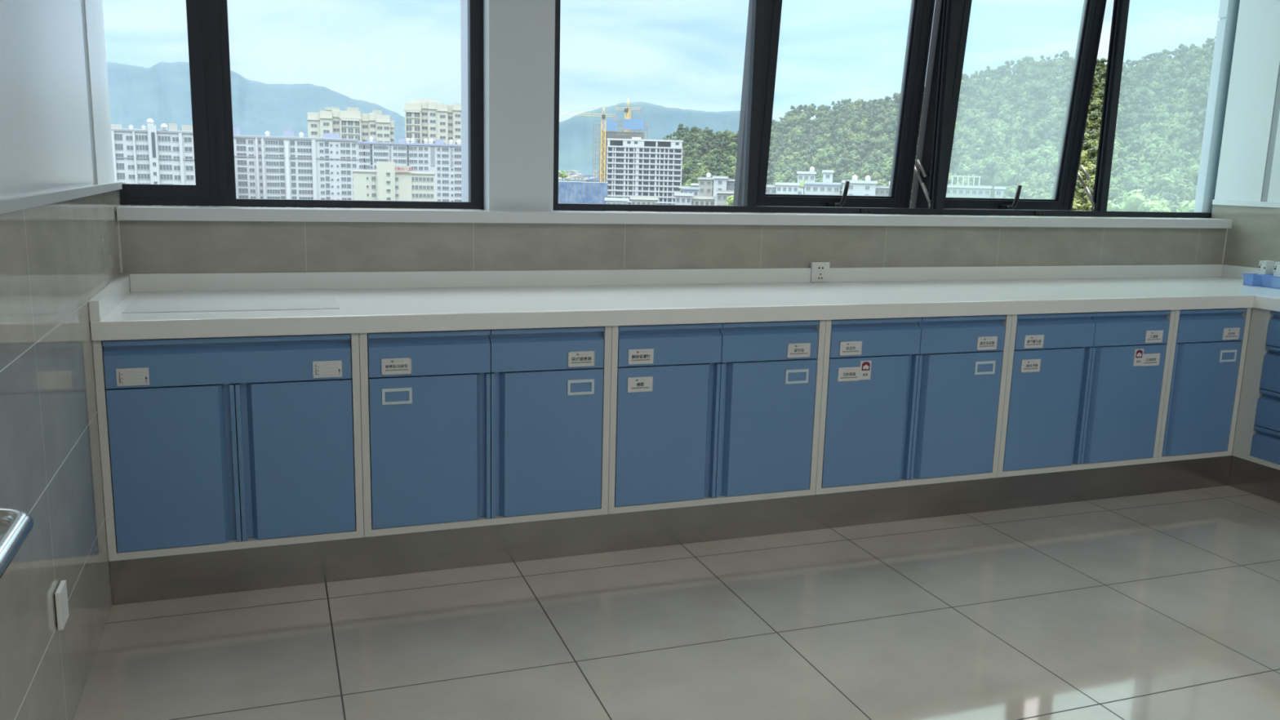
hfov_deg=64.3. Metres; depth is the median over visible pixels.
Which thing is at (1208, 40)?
tree
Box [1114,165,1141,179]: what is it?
tree
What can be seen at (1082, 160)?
tree
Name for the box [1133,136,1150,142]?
tree
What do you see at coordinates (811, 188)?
house
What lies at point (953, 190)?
house
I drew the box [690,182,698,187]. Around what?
house
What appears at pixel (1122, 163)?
tree
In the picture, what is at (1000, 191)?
house
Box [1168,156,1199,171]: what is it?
tree
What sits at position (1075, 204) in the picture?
tree
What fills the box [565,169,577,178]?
townhouse
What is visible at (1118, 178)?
tree
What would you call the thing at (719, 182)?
house
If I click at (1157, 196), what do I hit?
tree
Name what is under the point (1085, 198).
tree
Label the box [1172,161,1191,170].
tree
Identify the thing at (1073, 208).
tree
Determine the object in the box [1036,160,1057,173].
tree
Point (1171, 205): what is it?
tree
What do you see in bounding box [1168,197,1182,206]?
tree
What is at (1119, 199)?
tree
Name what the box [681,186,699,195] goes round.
house
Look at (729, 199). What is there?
tree
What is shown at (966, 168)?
tree
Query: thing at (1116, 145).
tree
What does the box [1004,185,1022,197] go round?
tree
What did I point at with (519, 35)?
wall
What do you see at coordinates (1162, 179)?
tree
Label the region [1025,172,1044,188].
tree
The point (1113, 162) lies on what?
tree
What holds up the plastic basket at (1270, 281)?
on the countertop
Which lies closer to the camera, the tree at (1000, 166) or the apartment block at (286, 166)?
the tree at (1000, 166)
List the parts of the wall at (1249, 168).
panel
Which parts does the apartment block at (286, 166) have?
cornice, roof tank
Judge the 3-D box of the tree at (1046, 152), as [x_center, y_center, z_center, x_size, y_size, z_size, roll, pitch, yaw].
[155.614,-74.913,388.769,7.989,12.937,7.942,-2,11,-20]
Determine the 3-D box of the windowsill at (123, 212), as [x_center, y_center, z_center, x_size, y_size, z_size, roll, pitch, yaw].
[0.575,-0.590,4.259,4.946,0.042,0.147,-2,11,-20]
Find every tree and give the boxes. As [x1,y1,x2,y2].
[558,170,568,181]
[726,195,733,205]
[798,179,808,194]
[955,178,971,185]
[956,164,972,174]
[961,74,968,81]
[985,65,990,75]
[993,159,1013,172]
[1003,169,1020,183]
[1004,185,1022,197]
[1006,153,1029,168]
[1009,59,1014,74]
[1013,163,1027,173]
[1014,167,1031,183]
[1015,180,1032,198]
[1017,148,1034,165]
[1022,186,1044,198]
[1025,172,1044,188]
[1026,160,1039,171]
[1029,191,1046,199]
[1035,190,1052,199]
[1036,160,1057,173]
[1037,174,1055,188]
[1038,146,1053,158]
[1038,170,1053,179]
[1041,157,1058,168]
[1044,186,1053,196]
[1048,151,1059,159]
[1071,200,1081,210]
[1071,207,1084,210]
[1074,188,1083,199]
[1075,179,1087,189]
[1078,168,1086,180]
[1079,164,1096,172]
[1080,153,1087,164]
[1080,186,1093,197]
[1081,195,1092,204]
[1082,173,1095,185]
[1082,200,1092,210]
[1086,177,1094,186]
[1087,146,1097,162]
[1098,200,1123,217]
[1107,183,1128,200]
[1109,195,1124,204]
[1110,175,1120,184]
[1110,176,1120,186]
[1111,159,1115,168]
[1112,153,1119,160]
[1113,160,1126,173]
[1114,142,1120,148]
[1114,155,1137,161]
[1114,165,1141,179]
[1116,164,1137,176]
[1117,160,1131,172]
[1120,173,1142,184]
[1120,189,1150,211]
[1125,58,1131,64]
[1125,167,1149,180]
[1125,181,1141,191]
[1128,157,1146,164]
[1130,138,1146,154]
[1131,178,1155,197]
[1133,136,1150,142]
[1137,142,1159,155]
[1139,184,1154,198]
[1141,198,1170,217]
[1142,175,1158,191]
[1144,53,1151,62]
[1145,149,1164,164]
[1145,193,1161,200]
[1147,134,1169,144]
[1153,173,1174,191]
[1155,141,1174,150]
[1155,160,1179,174]
[1156,151,1185,163]
[1159,180,1180,195]
[1159,191,1177,201]
[1160,145,1178,153]
[1161,207,1176,217]
[1167,201,1179,209]
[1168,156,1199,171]
[1168,168,1191,179]
[1168,173,1184,181]
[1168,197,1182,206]
[1169,149,1191,159]
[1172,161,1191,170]
[1172,177,1197,196]
[1176,200,1195,212]
[1180,185,1196,200]
[1182,161,1199,175]
[1189,167,1199,186]
[1193,140,1202,151]
[1202,37,1212,48]
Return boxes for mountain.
[106,61,404,142]
[558,102,778,175]
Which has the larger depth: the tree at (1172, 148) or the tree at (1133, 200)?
the tree at (1172, 148)
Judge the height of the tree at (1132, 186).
13.868 m
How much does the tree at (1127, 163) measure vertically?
12.463 m
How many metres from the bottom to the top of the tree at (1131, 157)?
12.158 m
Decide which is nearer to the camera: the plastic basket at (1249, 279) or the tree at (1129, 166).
the plastic basket at (1249, 279)
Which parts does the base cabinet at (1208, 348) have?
door, drawer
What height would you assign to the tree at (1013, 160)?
13.903 m
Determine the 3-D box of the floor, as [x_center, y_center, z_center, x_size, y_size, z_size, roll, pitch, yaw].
[1.701,1.209,1.364,5.575,0.200,7.020,-2,11,-20]
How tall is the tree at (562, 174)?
14.587 m
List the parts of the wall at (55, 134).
panel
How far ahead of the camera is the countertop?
3.71 m
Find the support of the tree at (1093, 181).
on the hillside
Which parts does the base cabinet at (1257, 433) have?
drawer, drawer, drawer, drawer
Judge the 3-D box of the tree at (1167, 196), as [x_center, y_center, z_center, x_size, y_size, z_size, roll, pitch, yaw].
[152.536,-41.514,295.001,6.038,14.599,6.840,2,11,1]
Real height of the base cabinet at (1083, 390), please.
0.648 m
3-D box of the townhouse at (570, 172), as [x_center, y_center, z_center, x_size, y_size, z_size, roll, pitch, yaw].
[-86.933,-234.080,1340.215,13.986,27.891,11.000,-1,11,-13]
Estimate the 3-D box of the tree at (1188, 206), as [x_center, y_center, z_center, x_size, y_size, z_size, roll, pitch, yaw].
[70.796,-17.667,131.240,3.582,5.835,3.603,-3,11,-22]
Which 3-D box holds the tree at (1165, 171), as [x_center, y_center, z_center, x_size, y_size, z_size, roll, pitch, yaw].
[175.403,-60.111,337.224,8.447,12.220,8.049,8,12,30]
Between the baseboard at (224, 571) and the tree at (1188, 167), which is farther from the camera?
the tree at (1188, 167)
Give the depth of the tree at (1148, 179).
321.59 m
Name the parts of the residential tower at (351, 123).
roof cornice, bay frame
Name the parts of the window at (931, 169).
sash, handle, stay arm, sash, handle, stay arm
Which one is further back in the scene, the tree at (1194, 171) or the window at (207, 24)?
the tree at (1194, 171)
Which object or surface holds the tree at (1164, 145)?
on the hillside
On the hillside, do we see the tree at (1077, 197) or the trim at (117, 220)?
the tree at (1077, 197)
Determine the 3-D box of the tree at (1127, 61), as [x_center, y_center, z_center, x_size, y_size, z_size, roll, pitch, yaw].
[269.026,-160.948,562.365,3.383,10.616,4.209,11,14,42]
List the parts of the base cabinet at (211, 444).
door, drawer, door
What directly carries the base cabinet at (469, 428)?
on the floor
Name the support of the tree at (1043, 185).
on the hillside
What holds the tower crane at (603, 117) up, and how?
on the ground
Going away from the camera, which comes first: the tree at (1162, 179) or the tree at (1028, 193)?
the tree at (1162, 179)
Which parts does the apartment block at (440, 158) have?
cornice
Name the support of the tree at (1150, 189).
on the hillside
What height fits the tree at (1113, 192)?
14.084 m
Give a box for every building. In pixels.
[351,161,435,208]
[558,179,608,211]
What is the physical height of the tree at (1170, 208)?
12.993 m
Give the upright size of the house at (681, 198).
25.982 m
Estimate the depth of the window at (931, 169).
4.59 m
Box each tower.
[306,106,394,142]
[404,98,461,144]
[592,119,648,182]
[606,137,683,212]
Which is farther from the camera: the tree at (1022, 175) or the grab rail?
the tree at (1022, 175)
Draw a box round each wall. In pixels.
[0,0,121,719]
[119,0,1239,274]
[1210,0,1279,448]
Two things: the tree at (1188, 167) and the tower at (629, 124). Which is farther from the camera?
the tower at (629, 124)
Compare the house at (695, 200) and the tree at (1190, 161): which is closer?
the tree at (1190, 161)
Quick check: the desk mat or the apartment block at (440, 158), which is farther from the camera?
the apartment block at (440, 158)
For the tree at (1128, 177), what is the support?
on the hillside
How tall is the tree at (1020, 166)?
13.627 m
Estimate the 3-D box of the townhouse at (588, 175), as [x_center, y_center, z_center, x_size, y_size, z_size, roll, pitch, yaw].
[-52.607,-177.171,1044.285,17.199,26.966,11.000,1,11,-4]
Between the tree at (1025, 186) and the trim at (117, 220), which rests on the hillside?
the tree at (1025, 186)
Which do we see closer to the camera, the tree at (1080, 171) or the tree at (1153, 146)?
the tree at (1080, 171)
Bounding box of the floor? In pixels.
[72,448,1279,719]
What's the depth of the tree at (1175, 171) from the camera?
323.52 m
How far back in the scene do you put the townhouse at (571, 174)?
1092.31 m
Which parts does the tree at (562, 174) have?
crown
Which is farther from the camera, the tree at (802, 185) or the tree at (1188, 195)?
the tree at (802, 185)
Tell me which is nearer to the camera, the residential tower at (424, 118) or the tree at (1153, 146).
the tree at (1153, 146)
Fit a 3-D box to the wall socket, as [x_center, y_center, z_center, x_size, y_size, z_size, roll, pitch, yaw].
[0.760,-0.374,4.322,0.084,0.084,0.030,-2,11,-20]
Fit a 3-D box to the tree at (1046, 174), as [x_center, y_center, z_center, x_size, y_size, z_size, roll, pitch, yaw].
[140.943,-59.314,354.700,7.930,13.585,8.071,-3,11,-21]
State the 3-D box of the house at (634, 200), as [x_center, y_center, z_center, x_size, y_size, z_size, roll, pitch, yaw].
[0.934,-41.102,332.927,9.065,24.662,11.000,2,11,0]
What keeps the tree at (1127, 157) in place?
on the hillside
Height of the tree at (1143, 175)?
12.293 m
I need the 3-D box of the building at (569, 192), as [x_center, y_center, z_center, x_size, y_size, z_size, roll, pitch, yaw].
[-26.787,-62.277,432.543,25.310,28.091,15.200,1,11,-4]
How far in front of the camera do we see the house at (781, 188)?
375.75 m
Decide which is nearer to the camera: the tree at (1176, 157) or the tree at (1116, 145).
the tree at (1176, 157)
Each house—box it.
[604,197,629,211]
[629,196,657,204]
[673,192,693,212]
[679,186,690,192]
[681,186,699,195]
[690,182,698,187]
[691,195,716,204]
[697,172,713,196]
[712,175,728,205]
[715,190,733,205]
[726,178,735,213]
[765,184,776,193]
[775,182,799,194]
[796,166,817,194]
[803,182,841,213]
[822,169,834,182]
[841,174,877,195]
[873,180,892,214]
[942,175,992,215]
[993,186,1007,198]
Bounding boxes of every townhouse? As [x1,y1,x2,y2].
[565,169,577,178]
[567,179,586,182]
[568,171,580,178]
[568,173,582,179]
[569,174,584,179]
[582,173,597,179]
[585,177,599,182]
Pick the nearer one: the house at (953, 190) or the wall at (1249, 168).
the wall at (1249, 168)
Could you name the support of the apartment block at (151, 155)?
on the ground
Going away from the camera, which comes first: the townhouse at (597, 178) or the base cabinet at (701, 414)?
the base cabinet at (701, 414)
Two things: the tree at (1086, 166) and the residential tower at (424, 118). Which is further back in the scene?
the residential tower at (424, 118)
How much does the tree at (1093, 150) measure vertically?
14.582 m
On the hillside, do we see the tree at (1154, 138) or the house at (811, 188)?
the tree at (1154, 138)
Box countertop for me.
[88,263,1279,341]
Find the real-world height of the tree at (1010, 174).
13.080 m
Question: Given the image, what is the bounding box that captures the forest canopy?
[662,38,1214,215]
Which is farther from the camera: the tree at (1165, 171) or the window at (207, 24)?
the tree at (1165, 171)
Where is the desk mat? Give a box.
[121,290,339,313]
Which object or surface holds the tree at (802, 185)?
on the hillside
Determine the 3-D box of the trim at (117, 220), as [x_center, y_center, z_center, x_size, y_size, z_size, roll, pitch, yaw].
[-1.745,-0.380,3.414,0.003,0.177,0.003,-2,11,-20]
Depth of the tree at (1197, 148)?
354.58 m
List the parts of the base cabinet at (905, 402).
door, drawer, door, drawer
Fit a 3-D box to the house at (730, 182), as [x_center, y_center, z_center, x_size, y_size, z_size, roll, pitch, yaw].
[37.306,-59.308,419.371,5.545,30.476,11.000,2,11,5]
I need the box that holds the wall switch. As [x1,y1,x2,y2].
[53,580,69,630]
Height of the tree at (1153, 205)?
5.543 m
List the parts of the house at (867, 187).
roof tank, roof tank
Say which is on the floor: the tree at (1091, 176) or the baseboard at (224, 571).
the baseboard at (224, 571)
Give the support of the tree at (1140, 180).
on the hillside
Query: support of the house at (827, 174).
on the ground
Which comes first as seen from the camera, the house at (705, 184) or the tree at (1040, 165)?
the tree at (1040, 165)
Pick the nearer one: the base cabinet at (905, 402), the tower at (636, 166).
the base cabinet at (905, 402)
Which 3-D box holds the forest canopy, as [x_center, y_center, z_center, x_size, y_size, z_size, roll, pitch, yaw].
[159.661,-130.167,554.432,297.394,98.903,576.521,-2,11,-20]
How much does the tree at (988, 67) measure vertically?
10.763 m
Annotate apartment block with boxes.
[111,118,200,206]
[232,126,359,208]
[356,137,462,209]
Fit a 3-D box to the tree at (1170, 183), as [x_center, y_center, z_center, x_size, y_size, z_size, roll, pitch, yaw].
[163.901,-48.762,312.902,7.294,12.917,7.738,10,14,39]
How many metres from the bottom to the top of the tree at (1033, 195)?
12.169 m
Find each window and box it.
[120,0,483,209]
[553,0,1211,217]
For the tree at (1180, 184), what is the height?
13.334 m
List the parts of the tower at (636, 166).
roof frame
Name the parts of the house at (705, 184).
roof tank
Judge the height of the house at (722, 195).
27.069 m
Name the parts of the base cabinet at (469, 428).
drawer, door, door, drawer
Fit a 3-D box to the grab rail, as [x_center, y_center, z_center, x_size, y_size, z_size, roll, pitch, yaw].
[-0.932,0.318,1.373,0.096,0.071,0.721,-2,11,-20]
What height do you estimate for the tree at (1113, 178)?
13.059 m
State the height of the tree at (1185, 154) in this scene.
12.490 m
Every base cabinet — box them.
[92,333,364,561]
[359,325,611,537]
[608,320,826,514]
[815,314,1012,494]
[996,310,1175,477]
[1156,307,1252,462]
[1231,307,1279,470]
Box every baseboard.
[109,455,1231,604]
[1227,455,1279,502]
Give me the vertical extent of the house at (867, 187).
33.227 m
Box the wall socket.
[809,262,830,282]
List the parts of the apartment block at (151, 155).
roof tank, cornice, roof tank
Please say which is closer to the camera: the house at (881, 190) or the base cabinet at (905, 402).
the base cabinet at (905, 402)
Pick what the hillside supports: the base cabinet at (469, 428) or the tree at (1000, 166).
the tree at (1000, 166)
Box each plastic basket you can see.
[1240,273,1273,285]
[1258,274,1279,288]
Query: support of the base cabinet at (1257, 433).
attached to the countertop
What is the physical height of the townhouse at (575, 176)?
26.258 m
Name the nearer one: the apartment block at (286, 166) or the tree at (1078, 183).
the tree at (1078, 183)
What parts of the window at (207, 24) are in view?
sash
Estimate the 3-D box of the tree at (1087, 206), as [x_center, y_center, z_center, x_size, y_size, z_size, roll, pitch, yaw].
[133.802,-40.106,298.224,9.669,13.989,9.214,-6,13,-35]
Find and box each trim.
[0,182,122,214]
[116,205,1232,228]
[117,220,122,272]
[1212,199,1279,207]
[1222,228,1227,263]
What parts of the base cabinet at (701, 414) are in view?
door, drawer, door, drawer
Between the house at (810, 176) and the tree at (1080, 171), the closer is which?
the tree at (1080, 171)
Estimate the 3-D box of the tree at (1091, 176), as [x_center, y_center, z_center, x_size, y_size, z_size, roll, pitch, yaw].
[151.349,-56.931,342.472,6.922,11.479,6.687,-3,11,-22]
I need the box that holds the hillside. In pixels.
[685,66,1206,197]
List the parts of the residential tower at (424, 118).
bay frame, roof cornice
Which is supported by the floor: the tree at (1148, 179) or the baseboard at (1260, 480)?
the baseboard at (1260, 480)
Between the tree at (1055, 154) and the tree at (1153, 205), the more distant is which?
the tree at (1055, 154)
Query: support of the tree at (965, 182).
on the hillside
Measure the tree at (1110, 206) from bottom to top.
5.543 m
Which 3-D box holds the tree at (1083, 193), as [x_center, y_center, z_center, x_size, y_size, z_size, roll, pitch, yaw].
[138.623,-46.270,314.838,6.012,14.537,6.811,4,11,15]
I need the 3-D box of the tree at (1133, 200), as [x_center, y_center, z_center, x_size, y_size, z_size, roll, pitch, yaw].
[65.071,-18.608,133.739,4.684,7.585,4.657,-6,13,-33]
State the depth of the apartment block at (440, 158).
432.38 m
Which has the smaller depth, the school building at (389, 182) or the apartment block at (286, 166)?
the school building at (389, 182)
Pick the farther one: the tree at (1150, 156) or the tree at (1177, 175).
the tree at (1150, 156)
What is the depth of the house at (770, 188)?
381.57 m
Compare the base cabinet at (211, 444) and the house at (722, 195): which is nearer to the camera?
the base cabinet at (211, 444)
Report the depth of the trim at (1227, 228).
5.09 m
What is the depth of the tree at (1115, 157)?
362.94 m
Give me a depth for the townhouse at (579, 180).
880.49 m
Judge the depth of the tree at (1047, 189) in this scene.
333.95 m
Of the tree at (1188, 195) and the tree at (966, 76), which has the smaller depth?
the tree at (1188, 195)
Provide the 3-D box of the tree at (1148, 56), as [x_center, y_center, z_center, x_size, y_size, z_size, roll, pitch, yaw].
[274.560,-160.088,549.780,4.283,10.355,4.852,2,11,2]
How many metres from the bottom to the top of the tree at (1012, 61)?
10.813 m
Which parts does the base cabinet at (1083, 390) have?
door, drawer, door, drawer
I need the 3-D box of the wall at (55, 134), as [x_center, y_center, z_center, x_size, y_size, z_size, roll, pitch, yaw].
[-0.686,-0.278,0.270,0.140,3.000,6.764,-2,11,-20]
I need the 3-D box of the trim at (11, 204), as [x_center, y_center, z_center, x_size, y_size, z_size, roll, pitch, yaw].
[-0.633,0.020,0.354,0.022,0.024,6.753,-2,11,-20]
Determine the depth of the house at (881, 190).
369.74 m
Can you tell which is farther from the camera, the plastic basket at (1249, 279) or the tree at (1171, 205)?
the tree at (1171, 205)
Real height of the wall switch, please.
0.086 m
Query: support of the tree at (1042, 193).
on the hillside
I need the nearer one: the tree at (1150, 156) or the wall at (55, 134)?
the wall at (55, 134)
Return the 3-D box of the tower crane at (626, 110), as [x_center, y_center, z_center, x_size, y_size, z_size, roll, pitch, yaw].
[-8.731,-129.017,656.812,19.629,77.700,4.010,8,12,31]
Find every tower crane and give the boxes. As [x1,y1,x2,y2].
[559,106,617,182]
[615,97,641,132]
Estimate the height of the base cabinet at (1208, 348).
0.648 m
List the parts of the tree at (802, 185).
crown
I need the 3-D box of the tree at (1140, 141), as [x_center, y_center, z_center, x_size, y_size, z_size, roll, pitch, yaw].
[181.691,-73.615,371.737,5.937,14.355,6.726,0,11,-7]
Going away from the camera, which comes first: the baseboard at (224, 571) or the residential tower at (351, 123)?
the baseboard at (224, 571)
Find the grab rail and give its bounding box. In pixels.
[0,507,33,578]
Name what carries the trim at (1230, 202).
attached to the wall at (1249, 168)
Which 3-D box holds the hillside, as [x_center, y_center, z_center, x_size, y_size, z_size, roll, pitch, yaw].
[228.028,-123.584,581.409,458.787,109.047,690.852,-2,11,-20]
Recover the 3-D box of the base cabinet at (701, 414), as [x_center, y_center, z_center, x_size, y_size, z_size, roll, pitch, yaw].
[0.165,0.131,3.829,0.797,0.648,0.660,-2,11,-20]
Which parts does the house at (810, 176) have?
roof tank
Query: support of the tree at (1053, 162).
on the hillside
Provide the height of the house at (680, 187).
26.699 m
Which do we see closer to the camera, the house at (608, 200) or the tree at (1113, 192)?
the tree at (1113, 192)
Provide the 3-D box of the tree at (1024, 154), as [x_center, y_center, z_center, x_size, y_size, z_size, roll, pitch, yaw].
[151.321,-76.190,400.527,8.179,14.013,8.325,5,11,20]

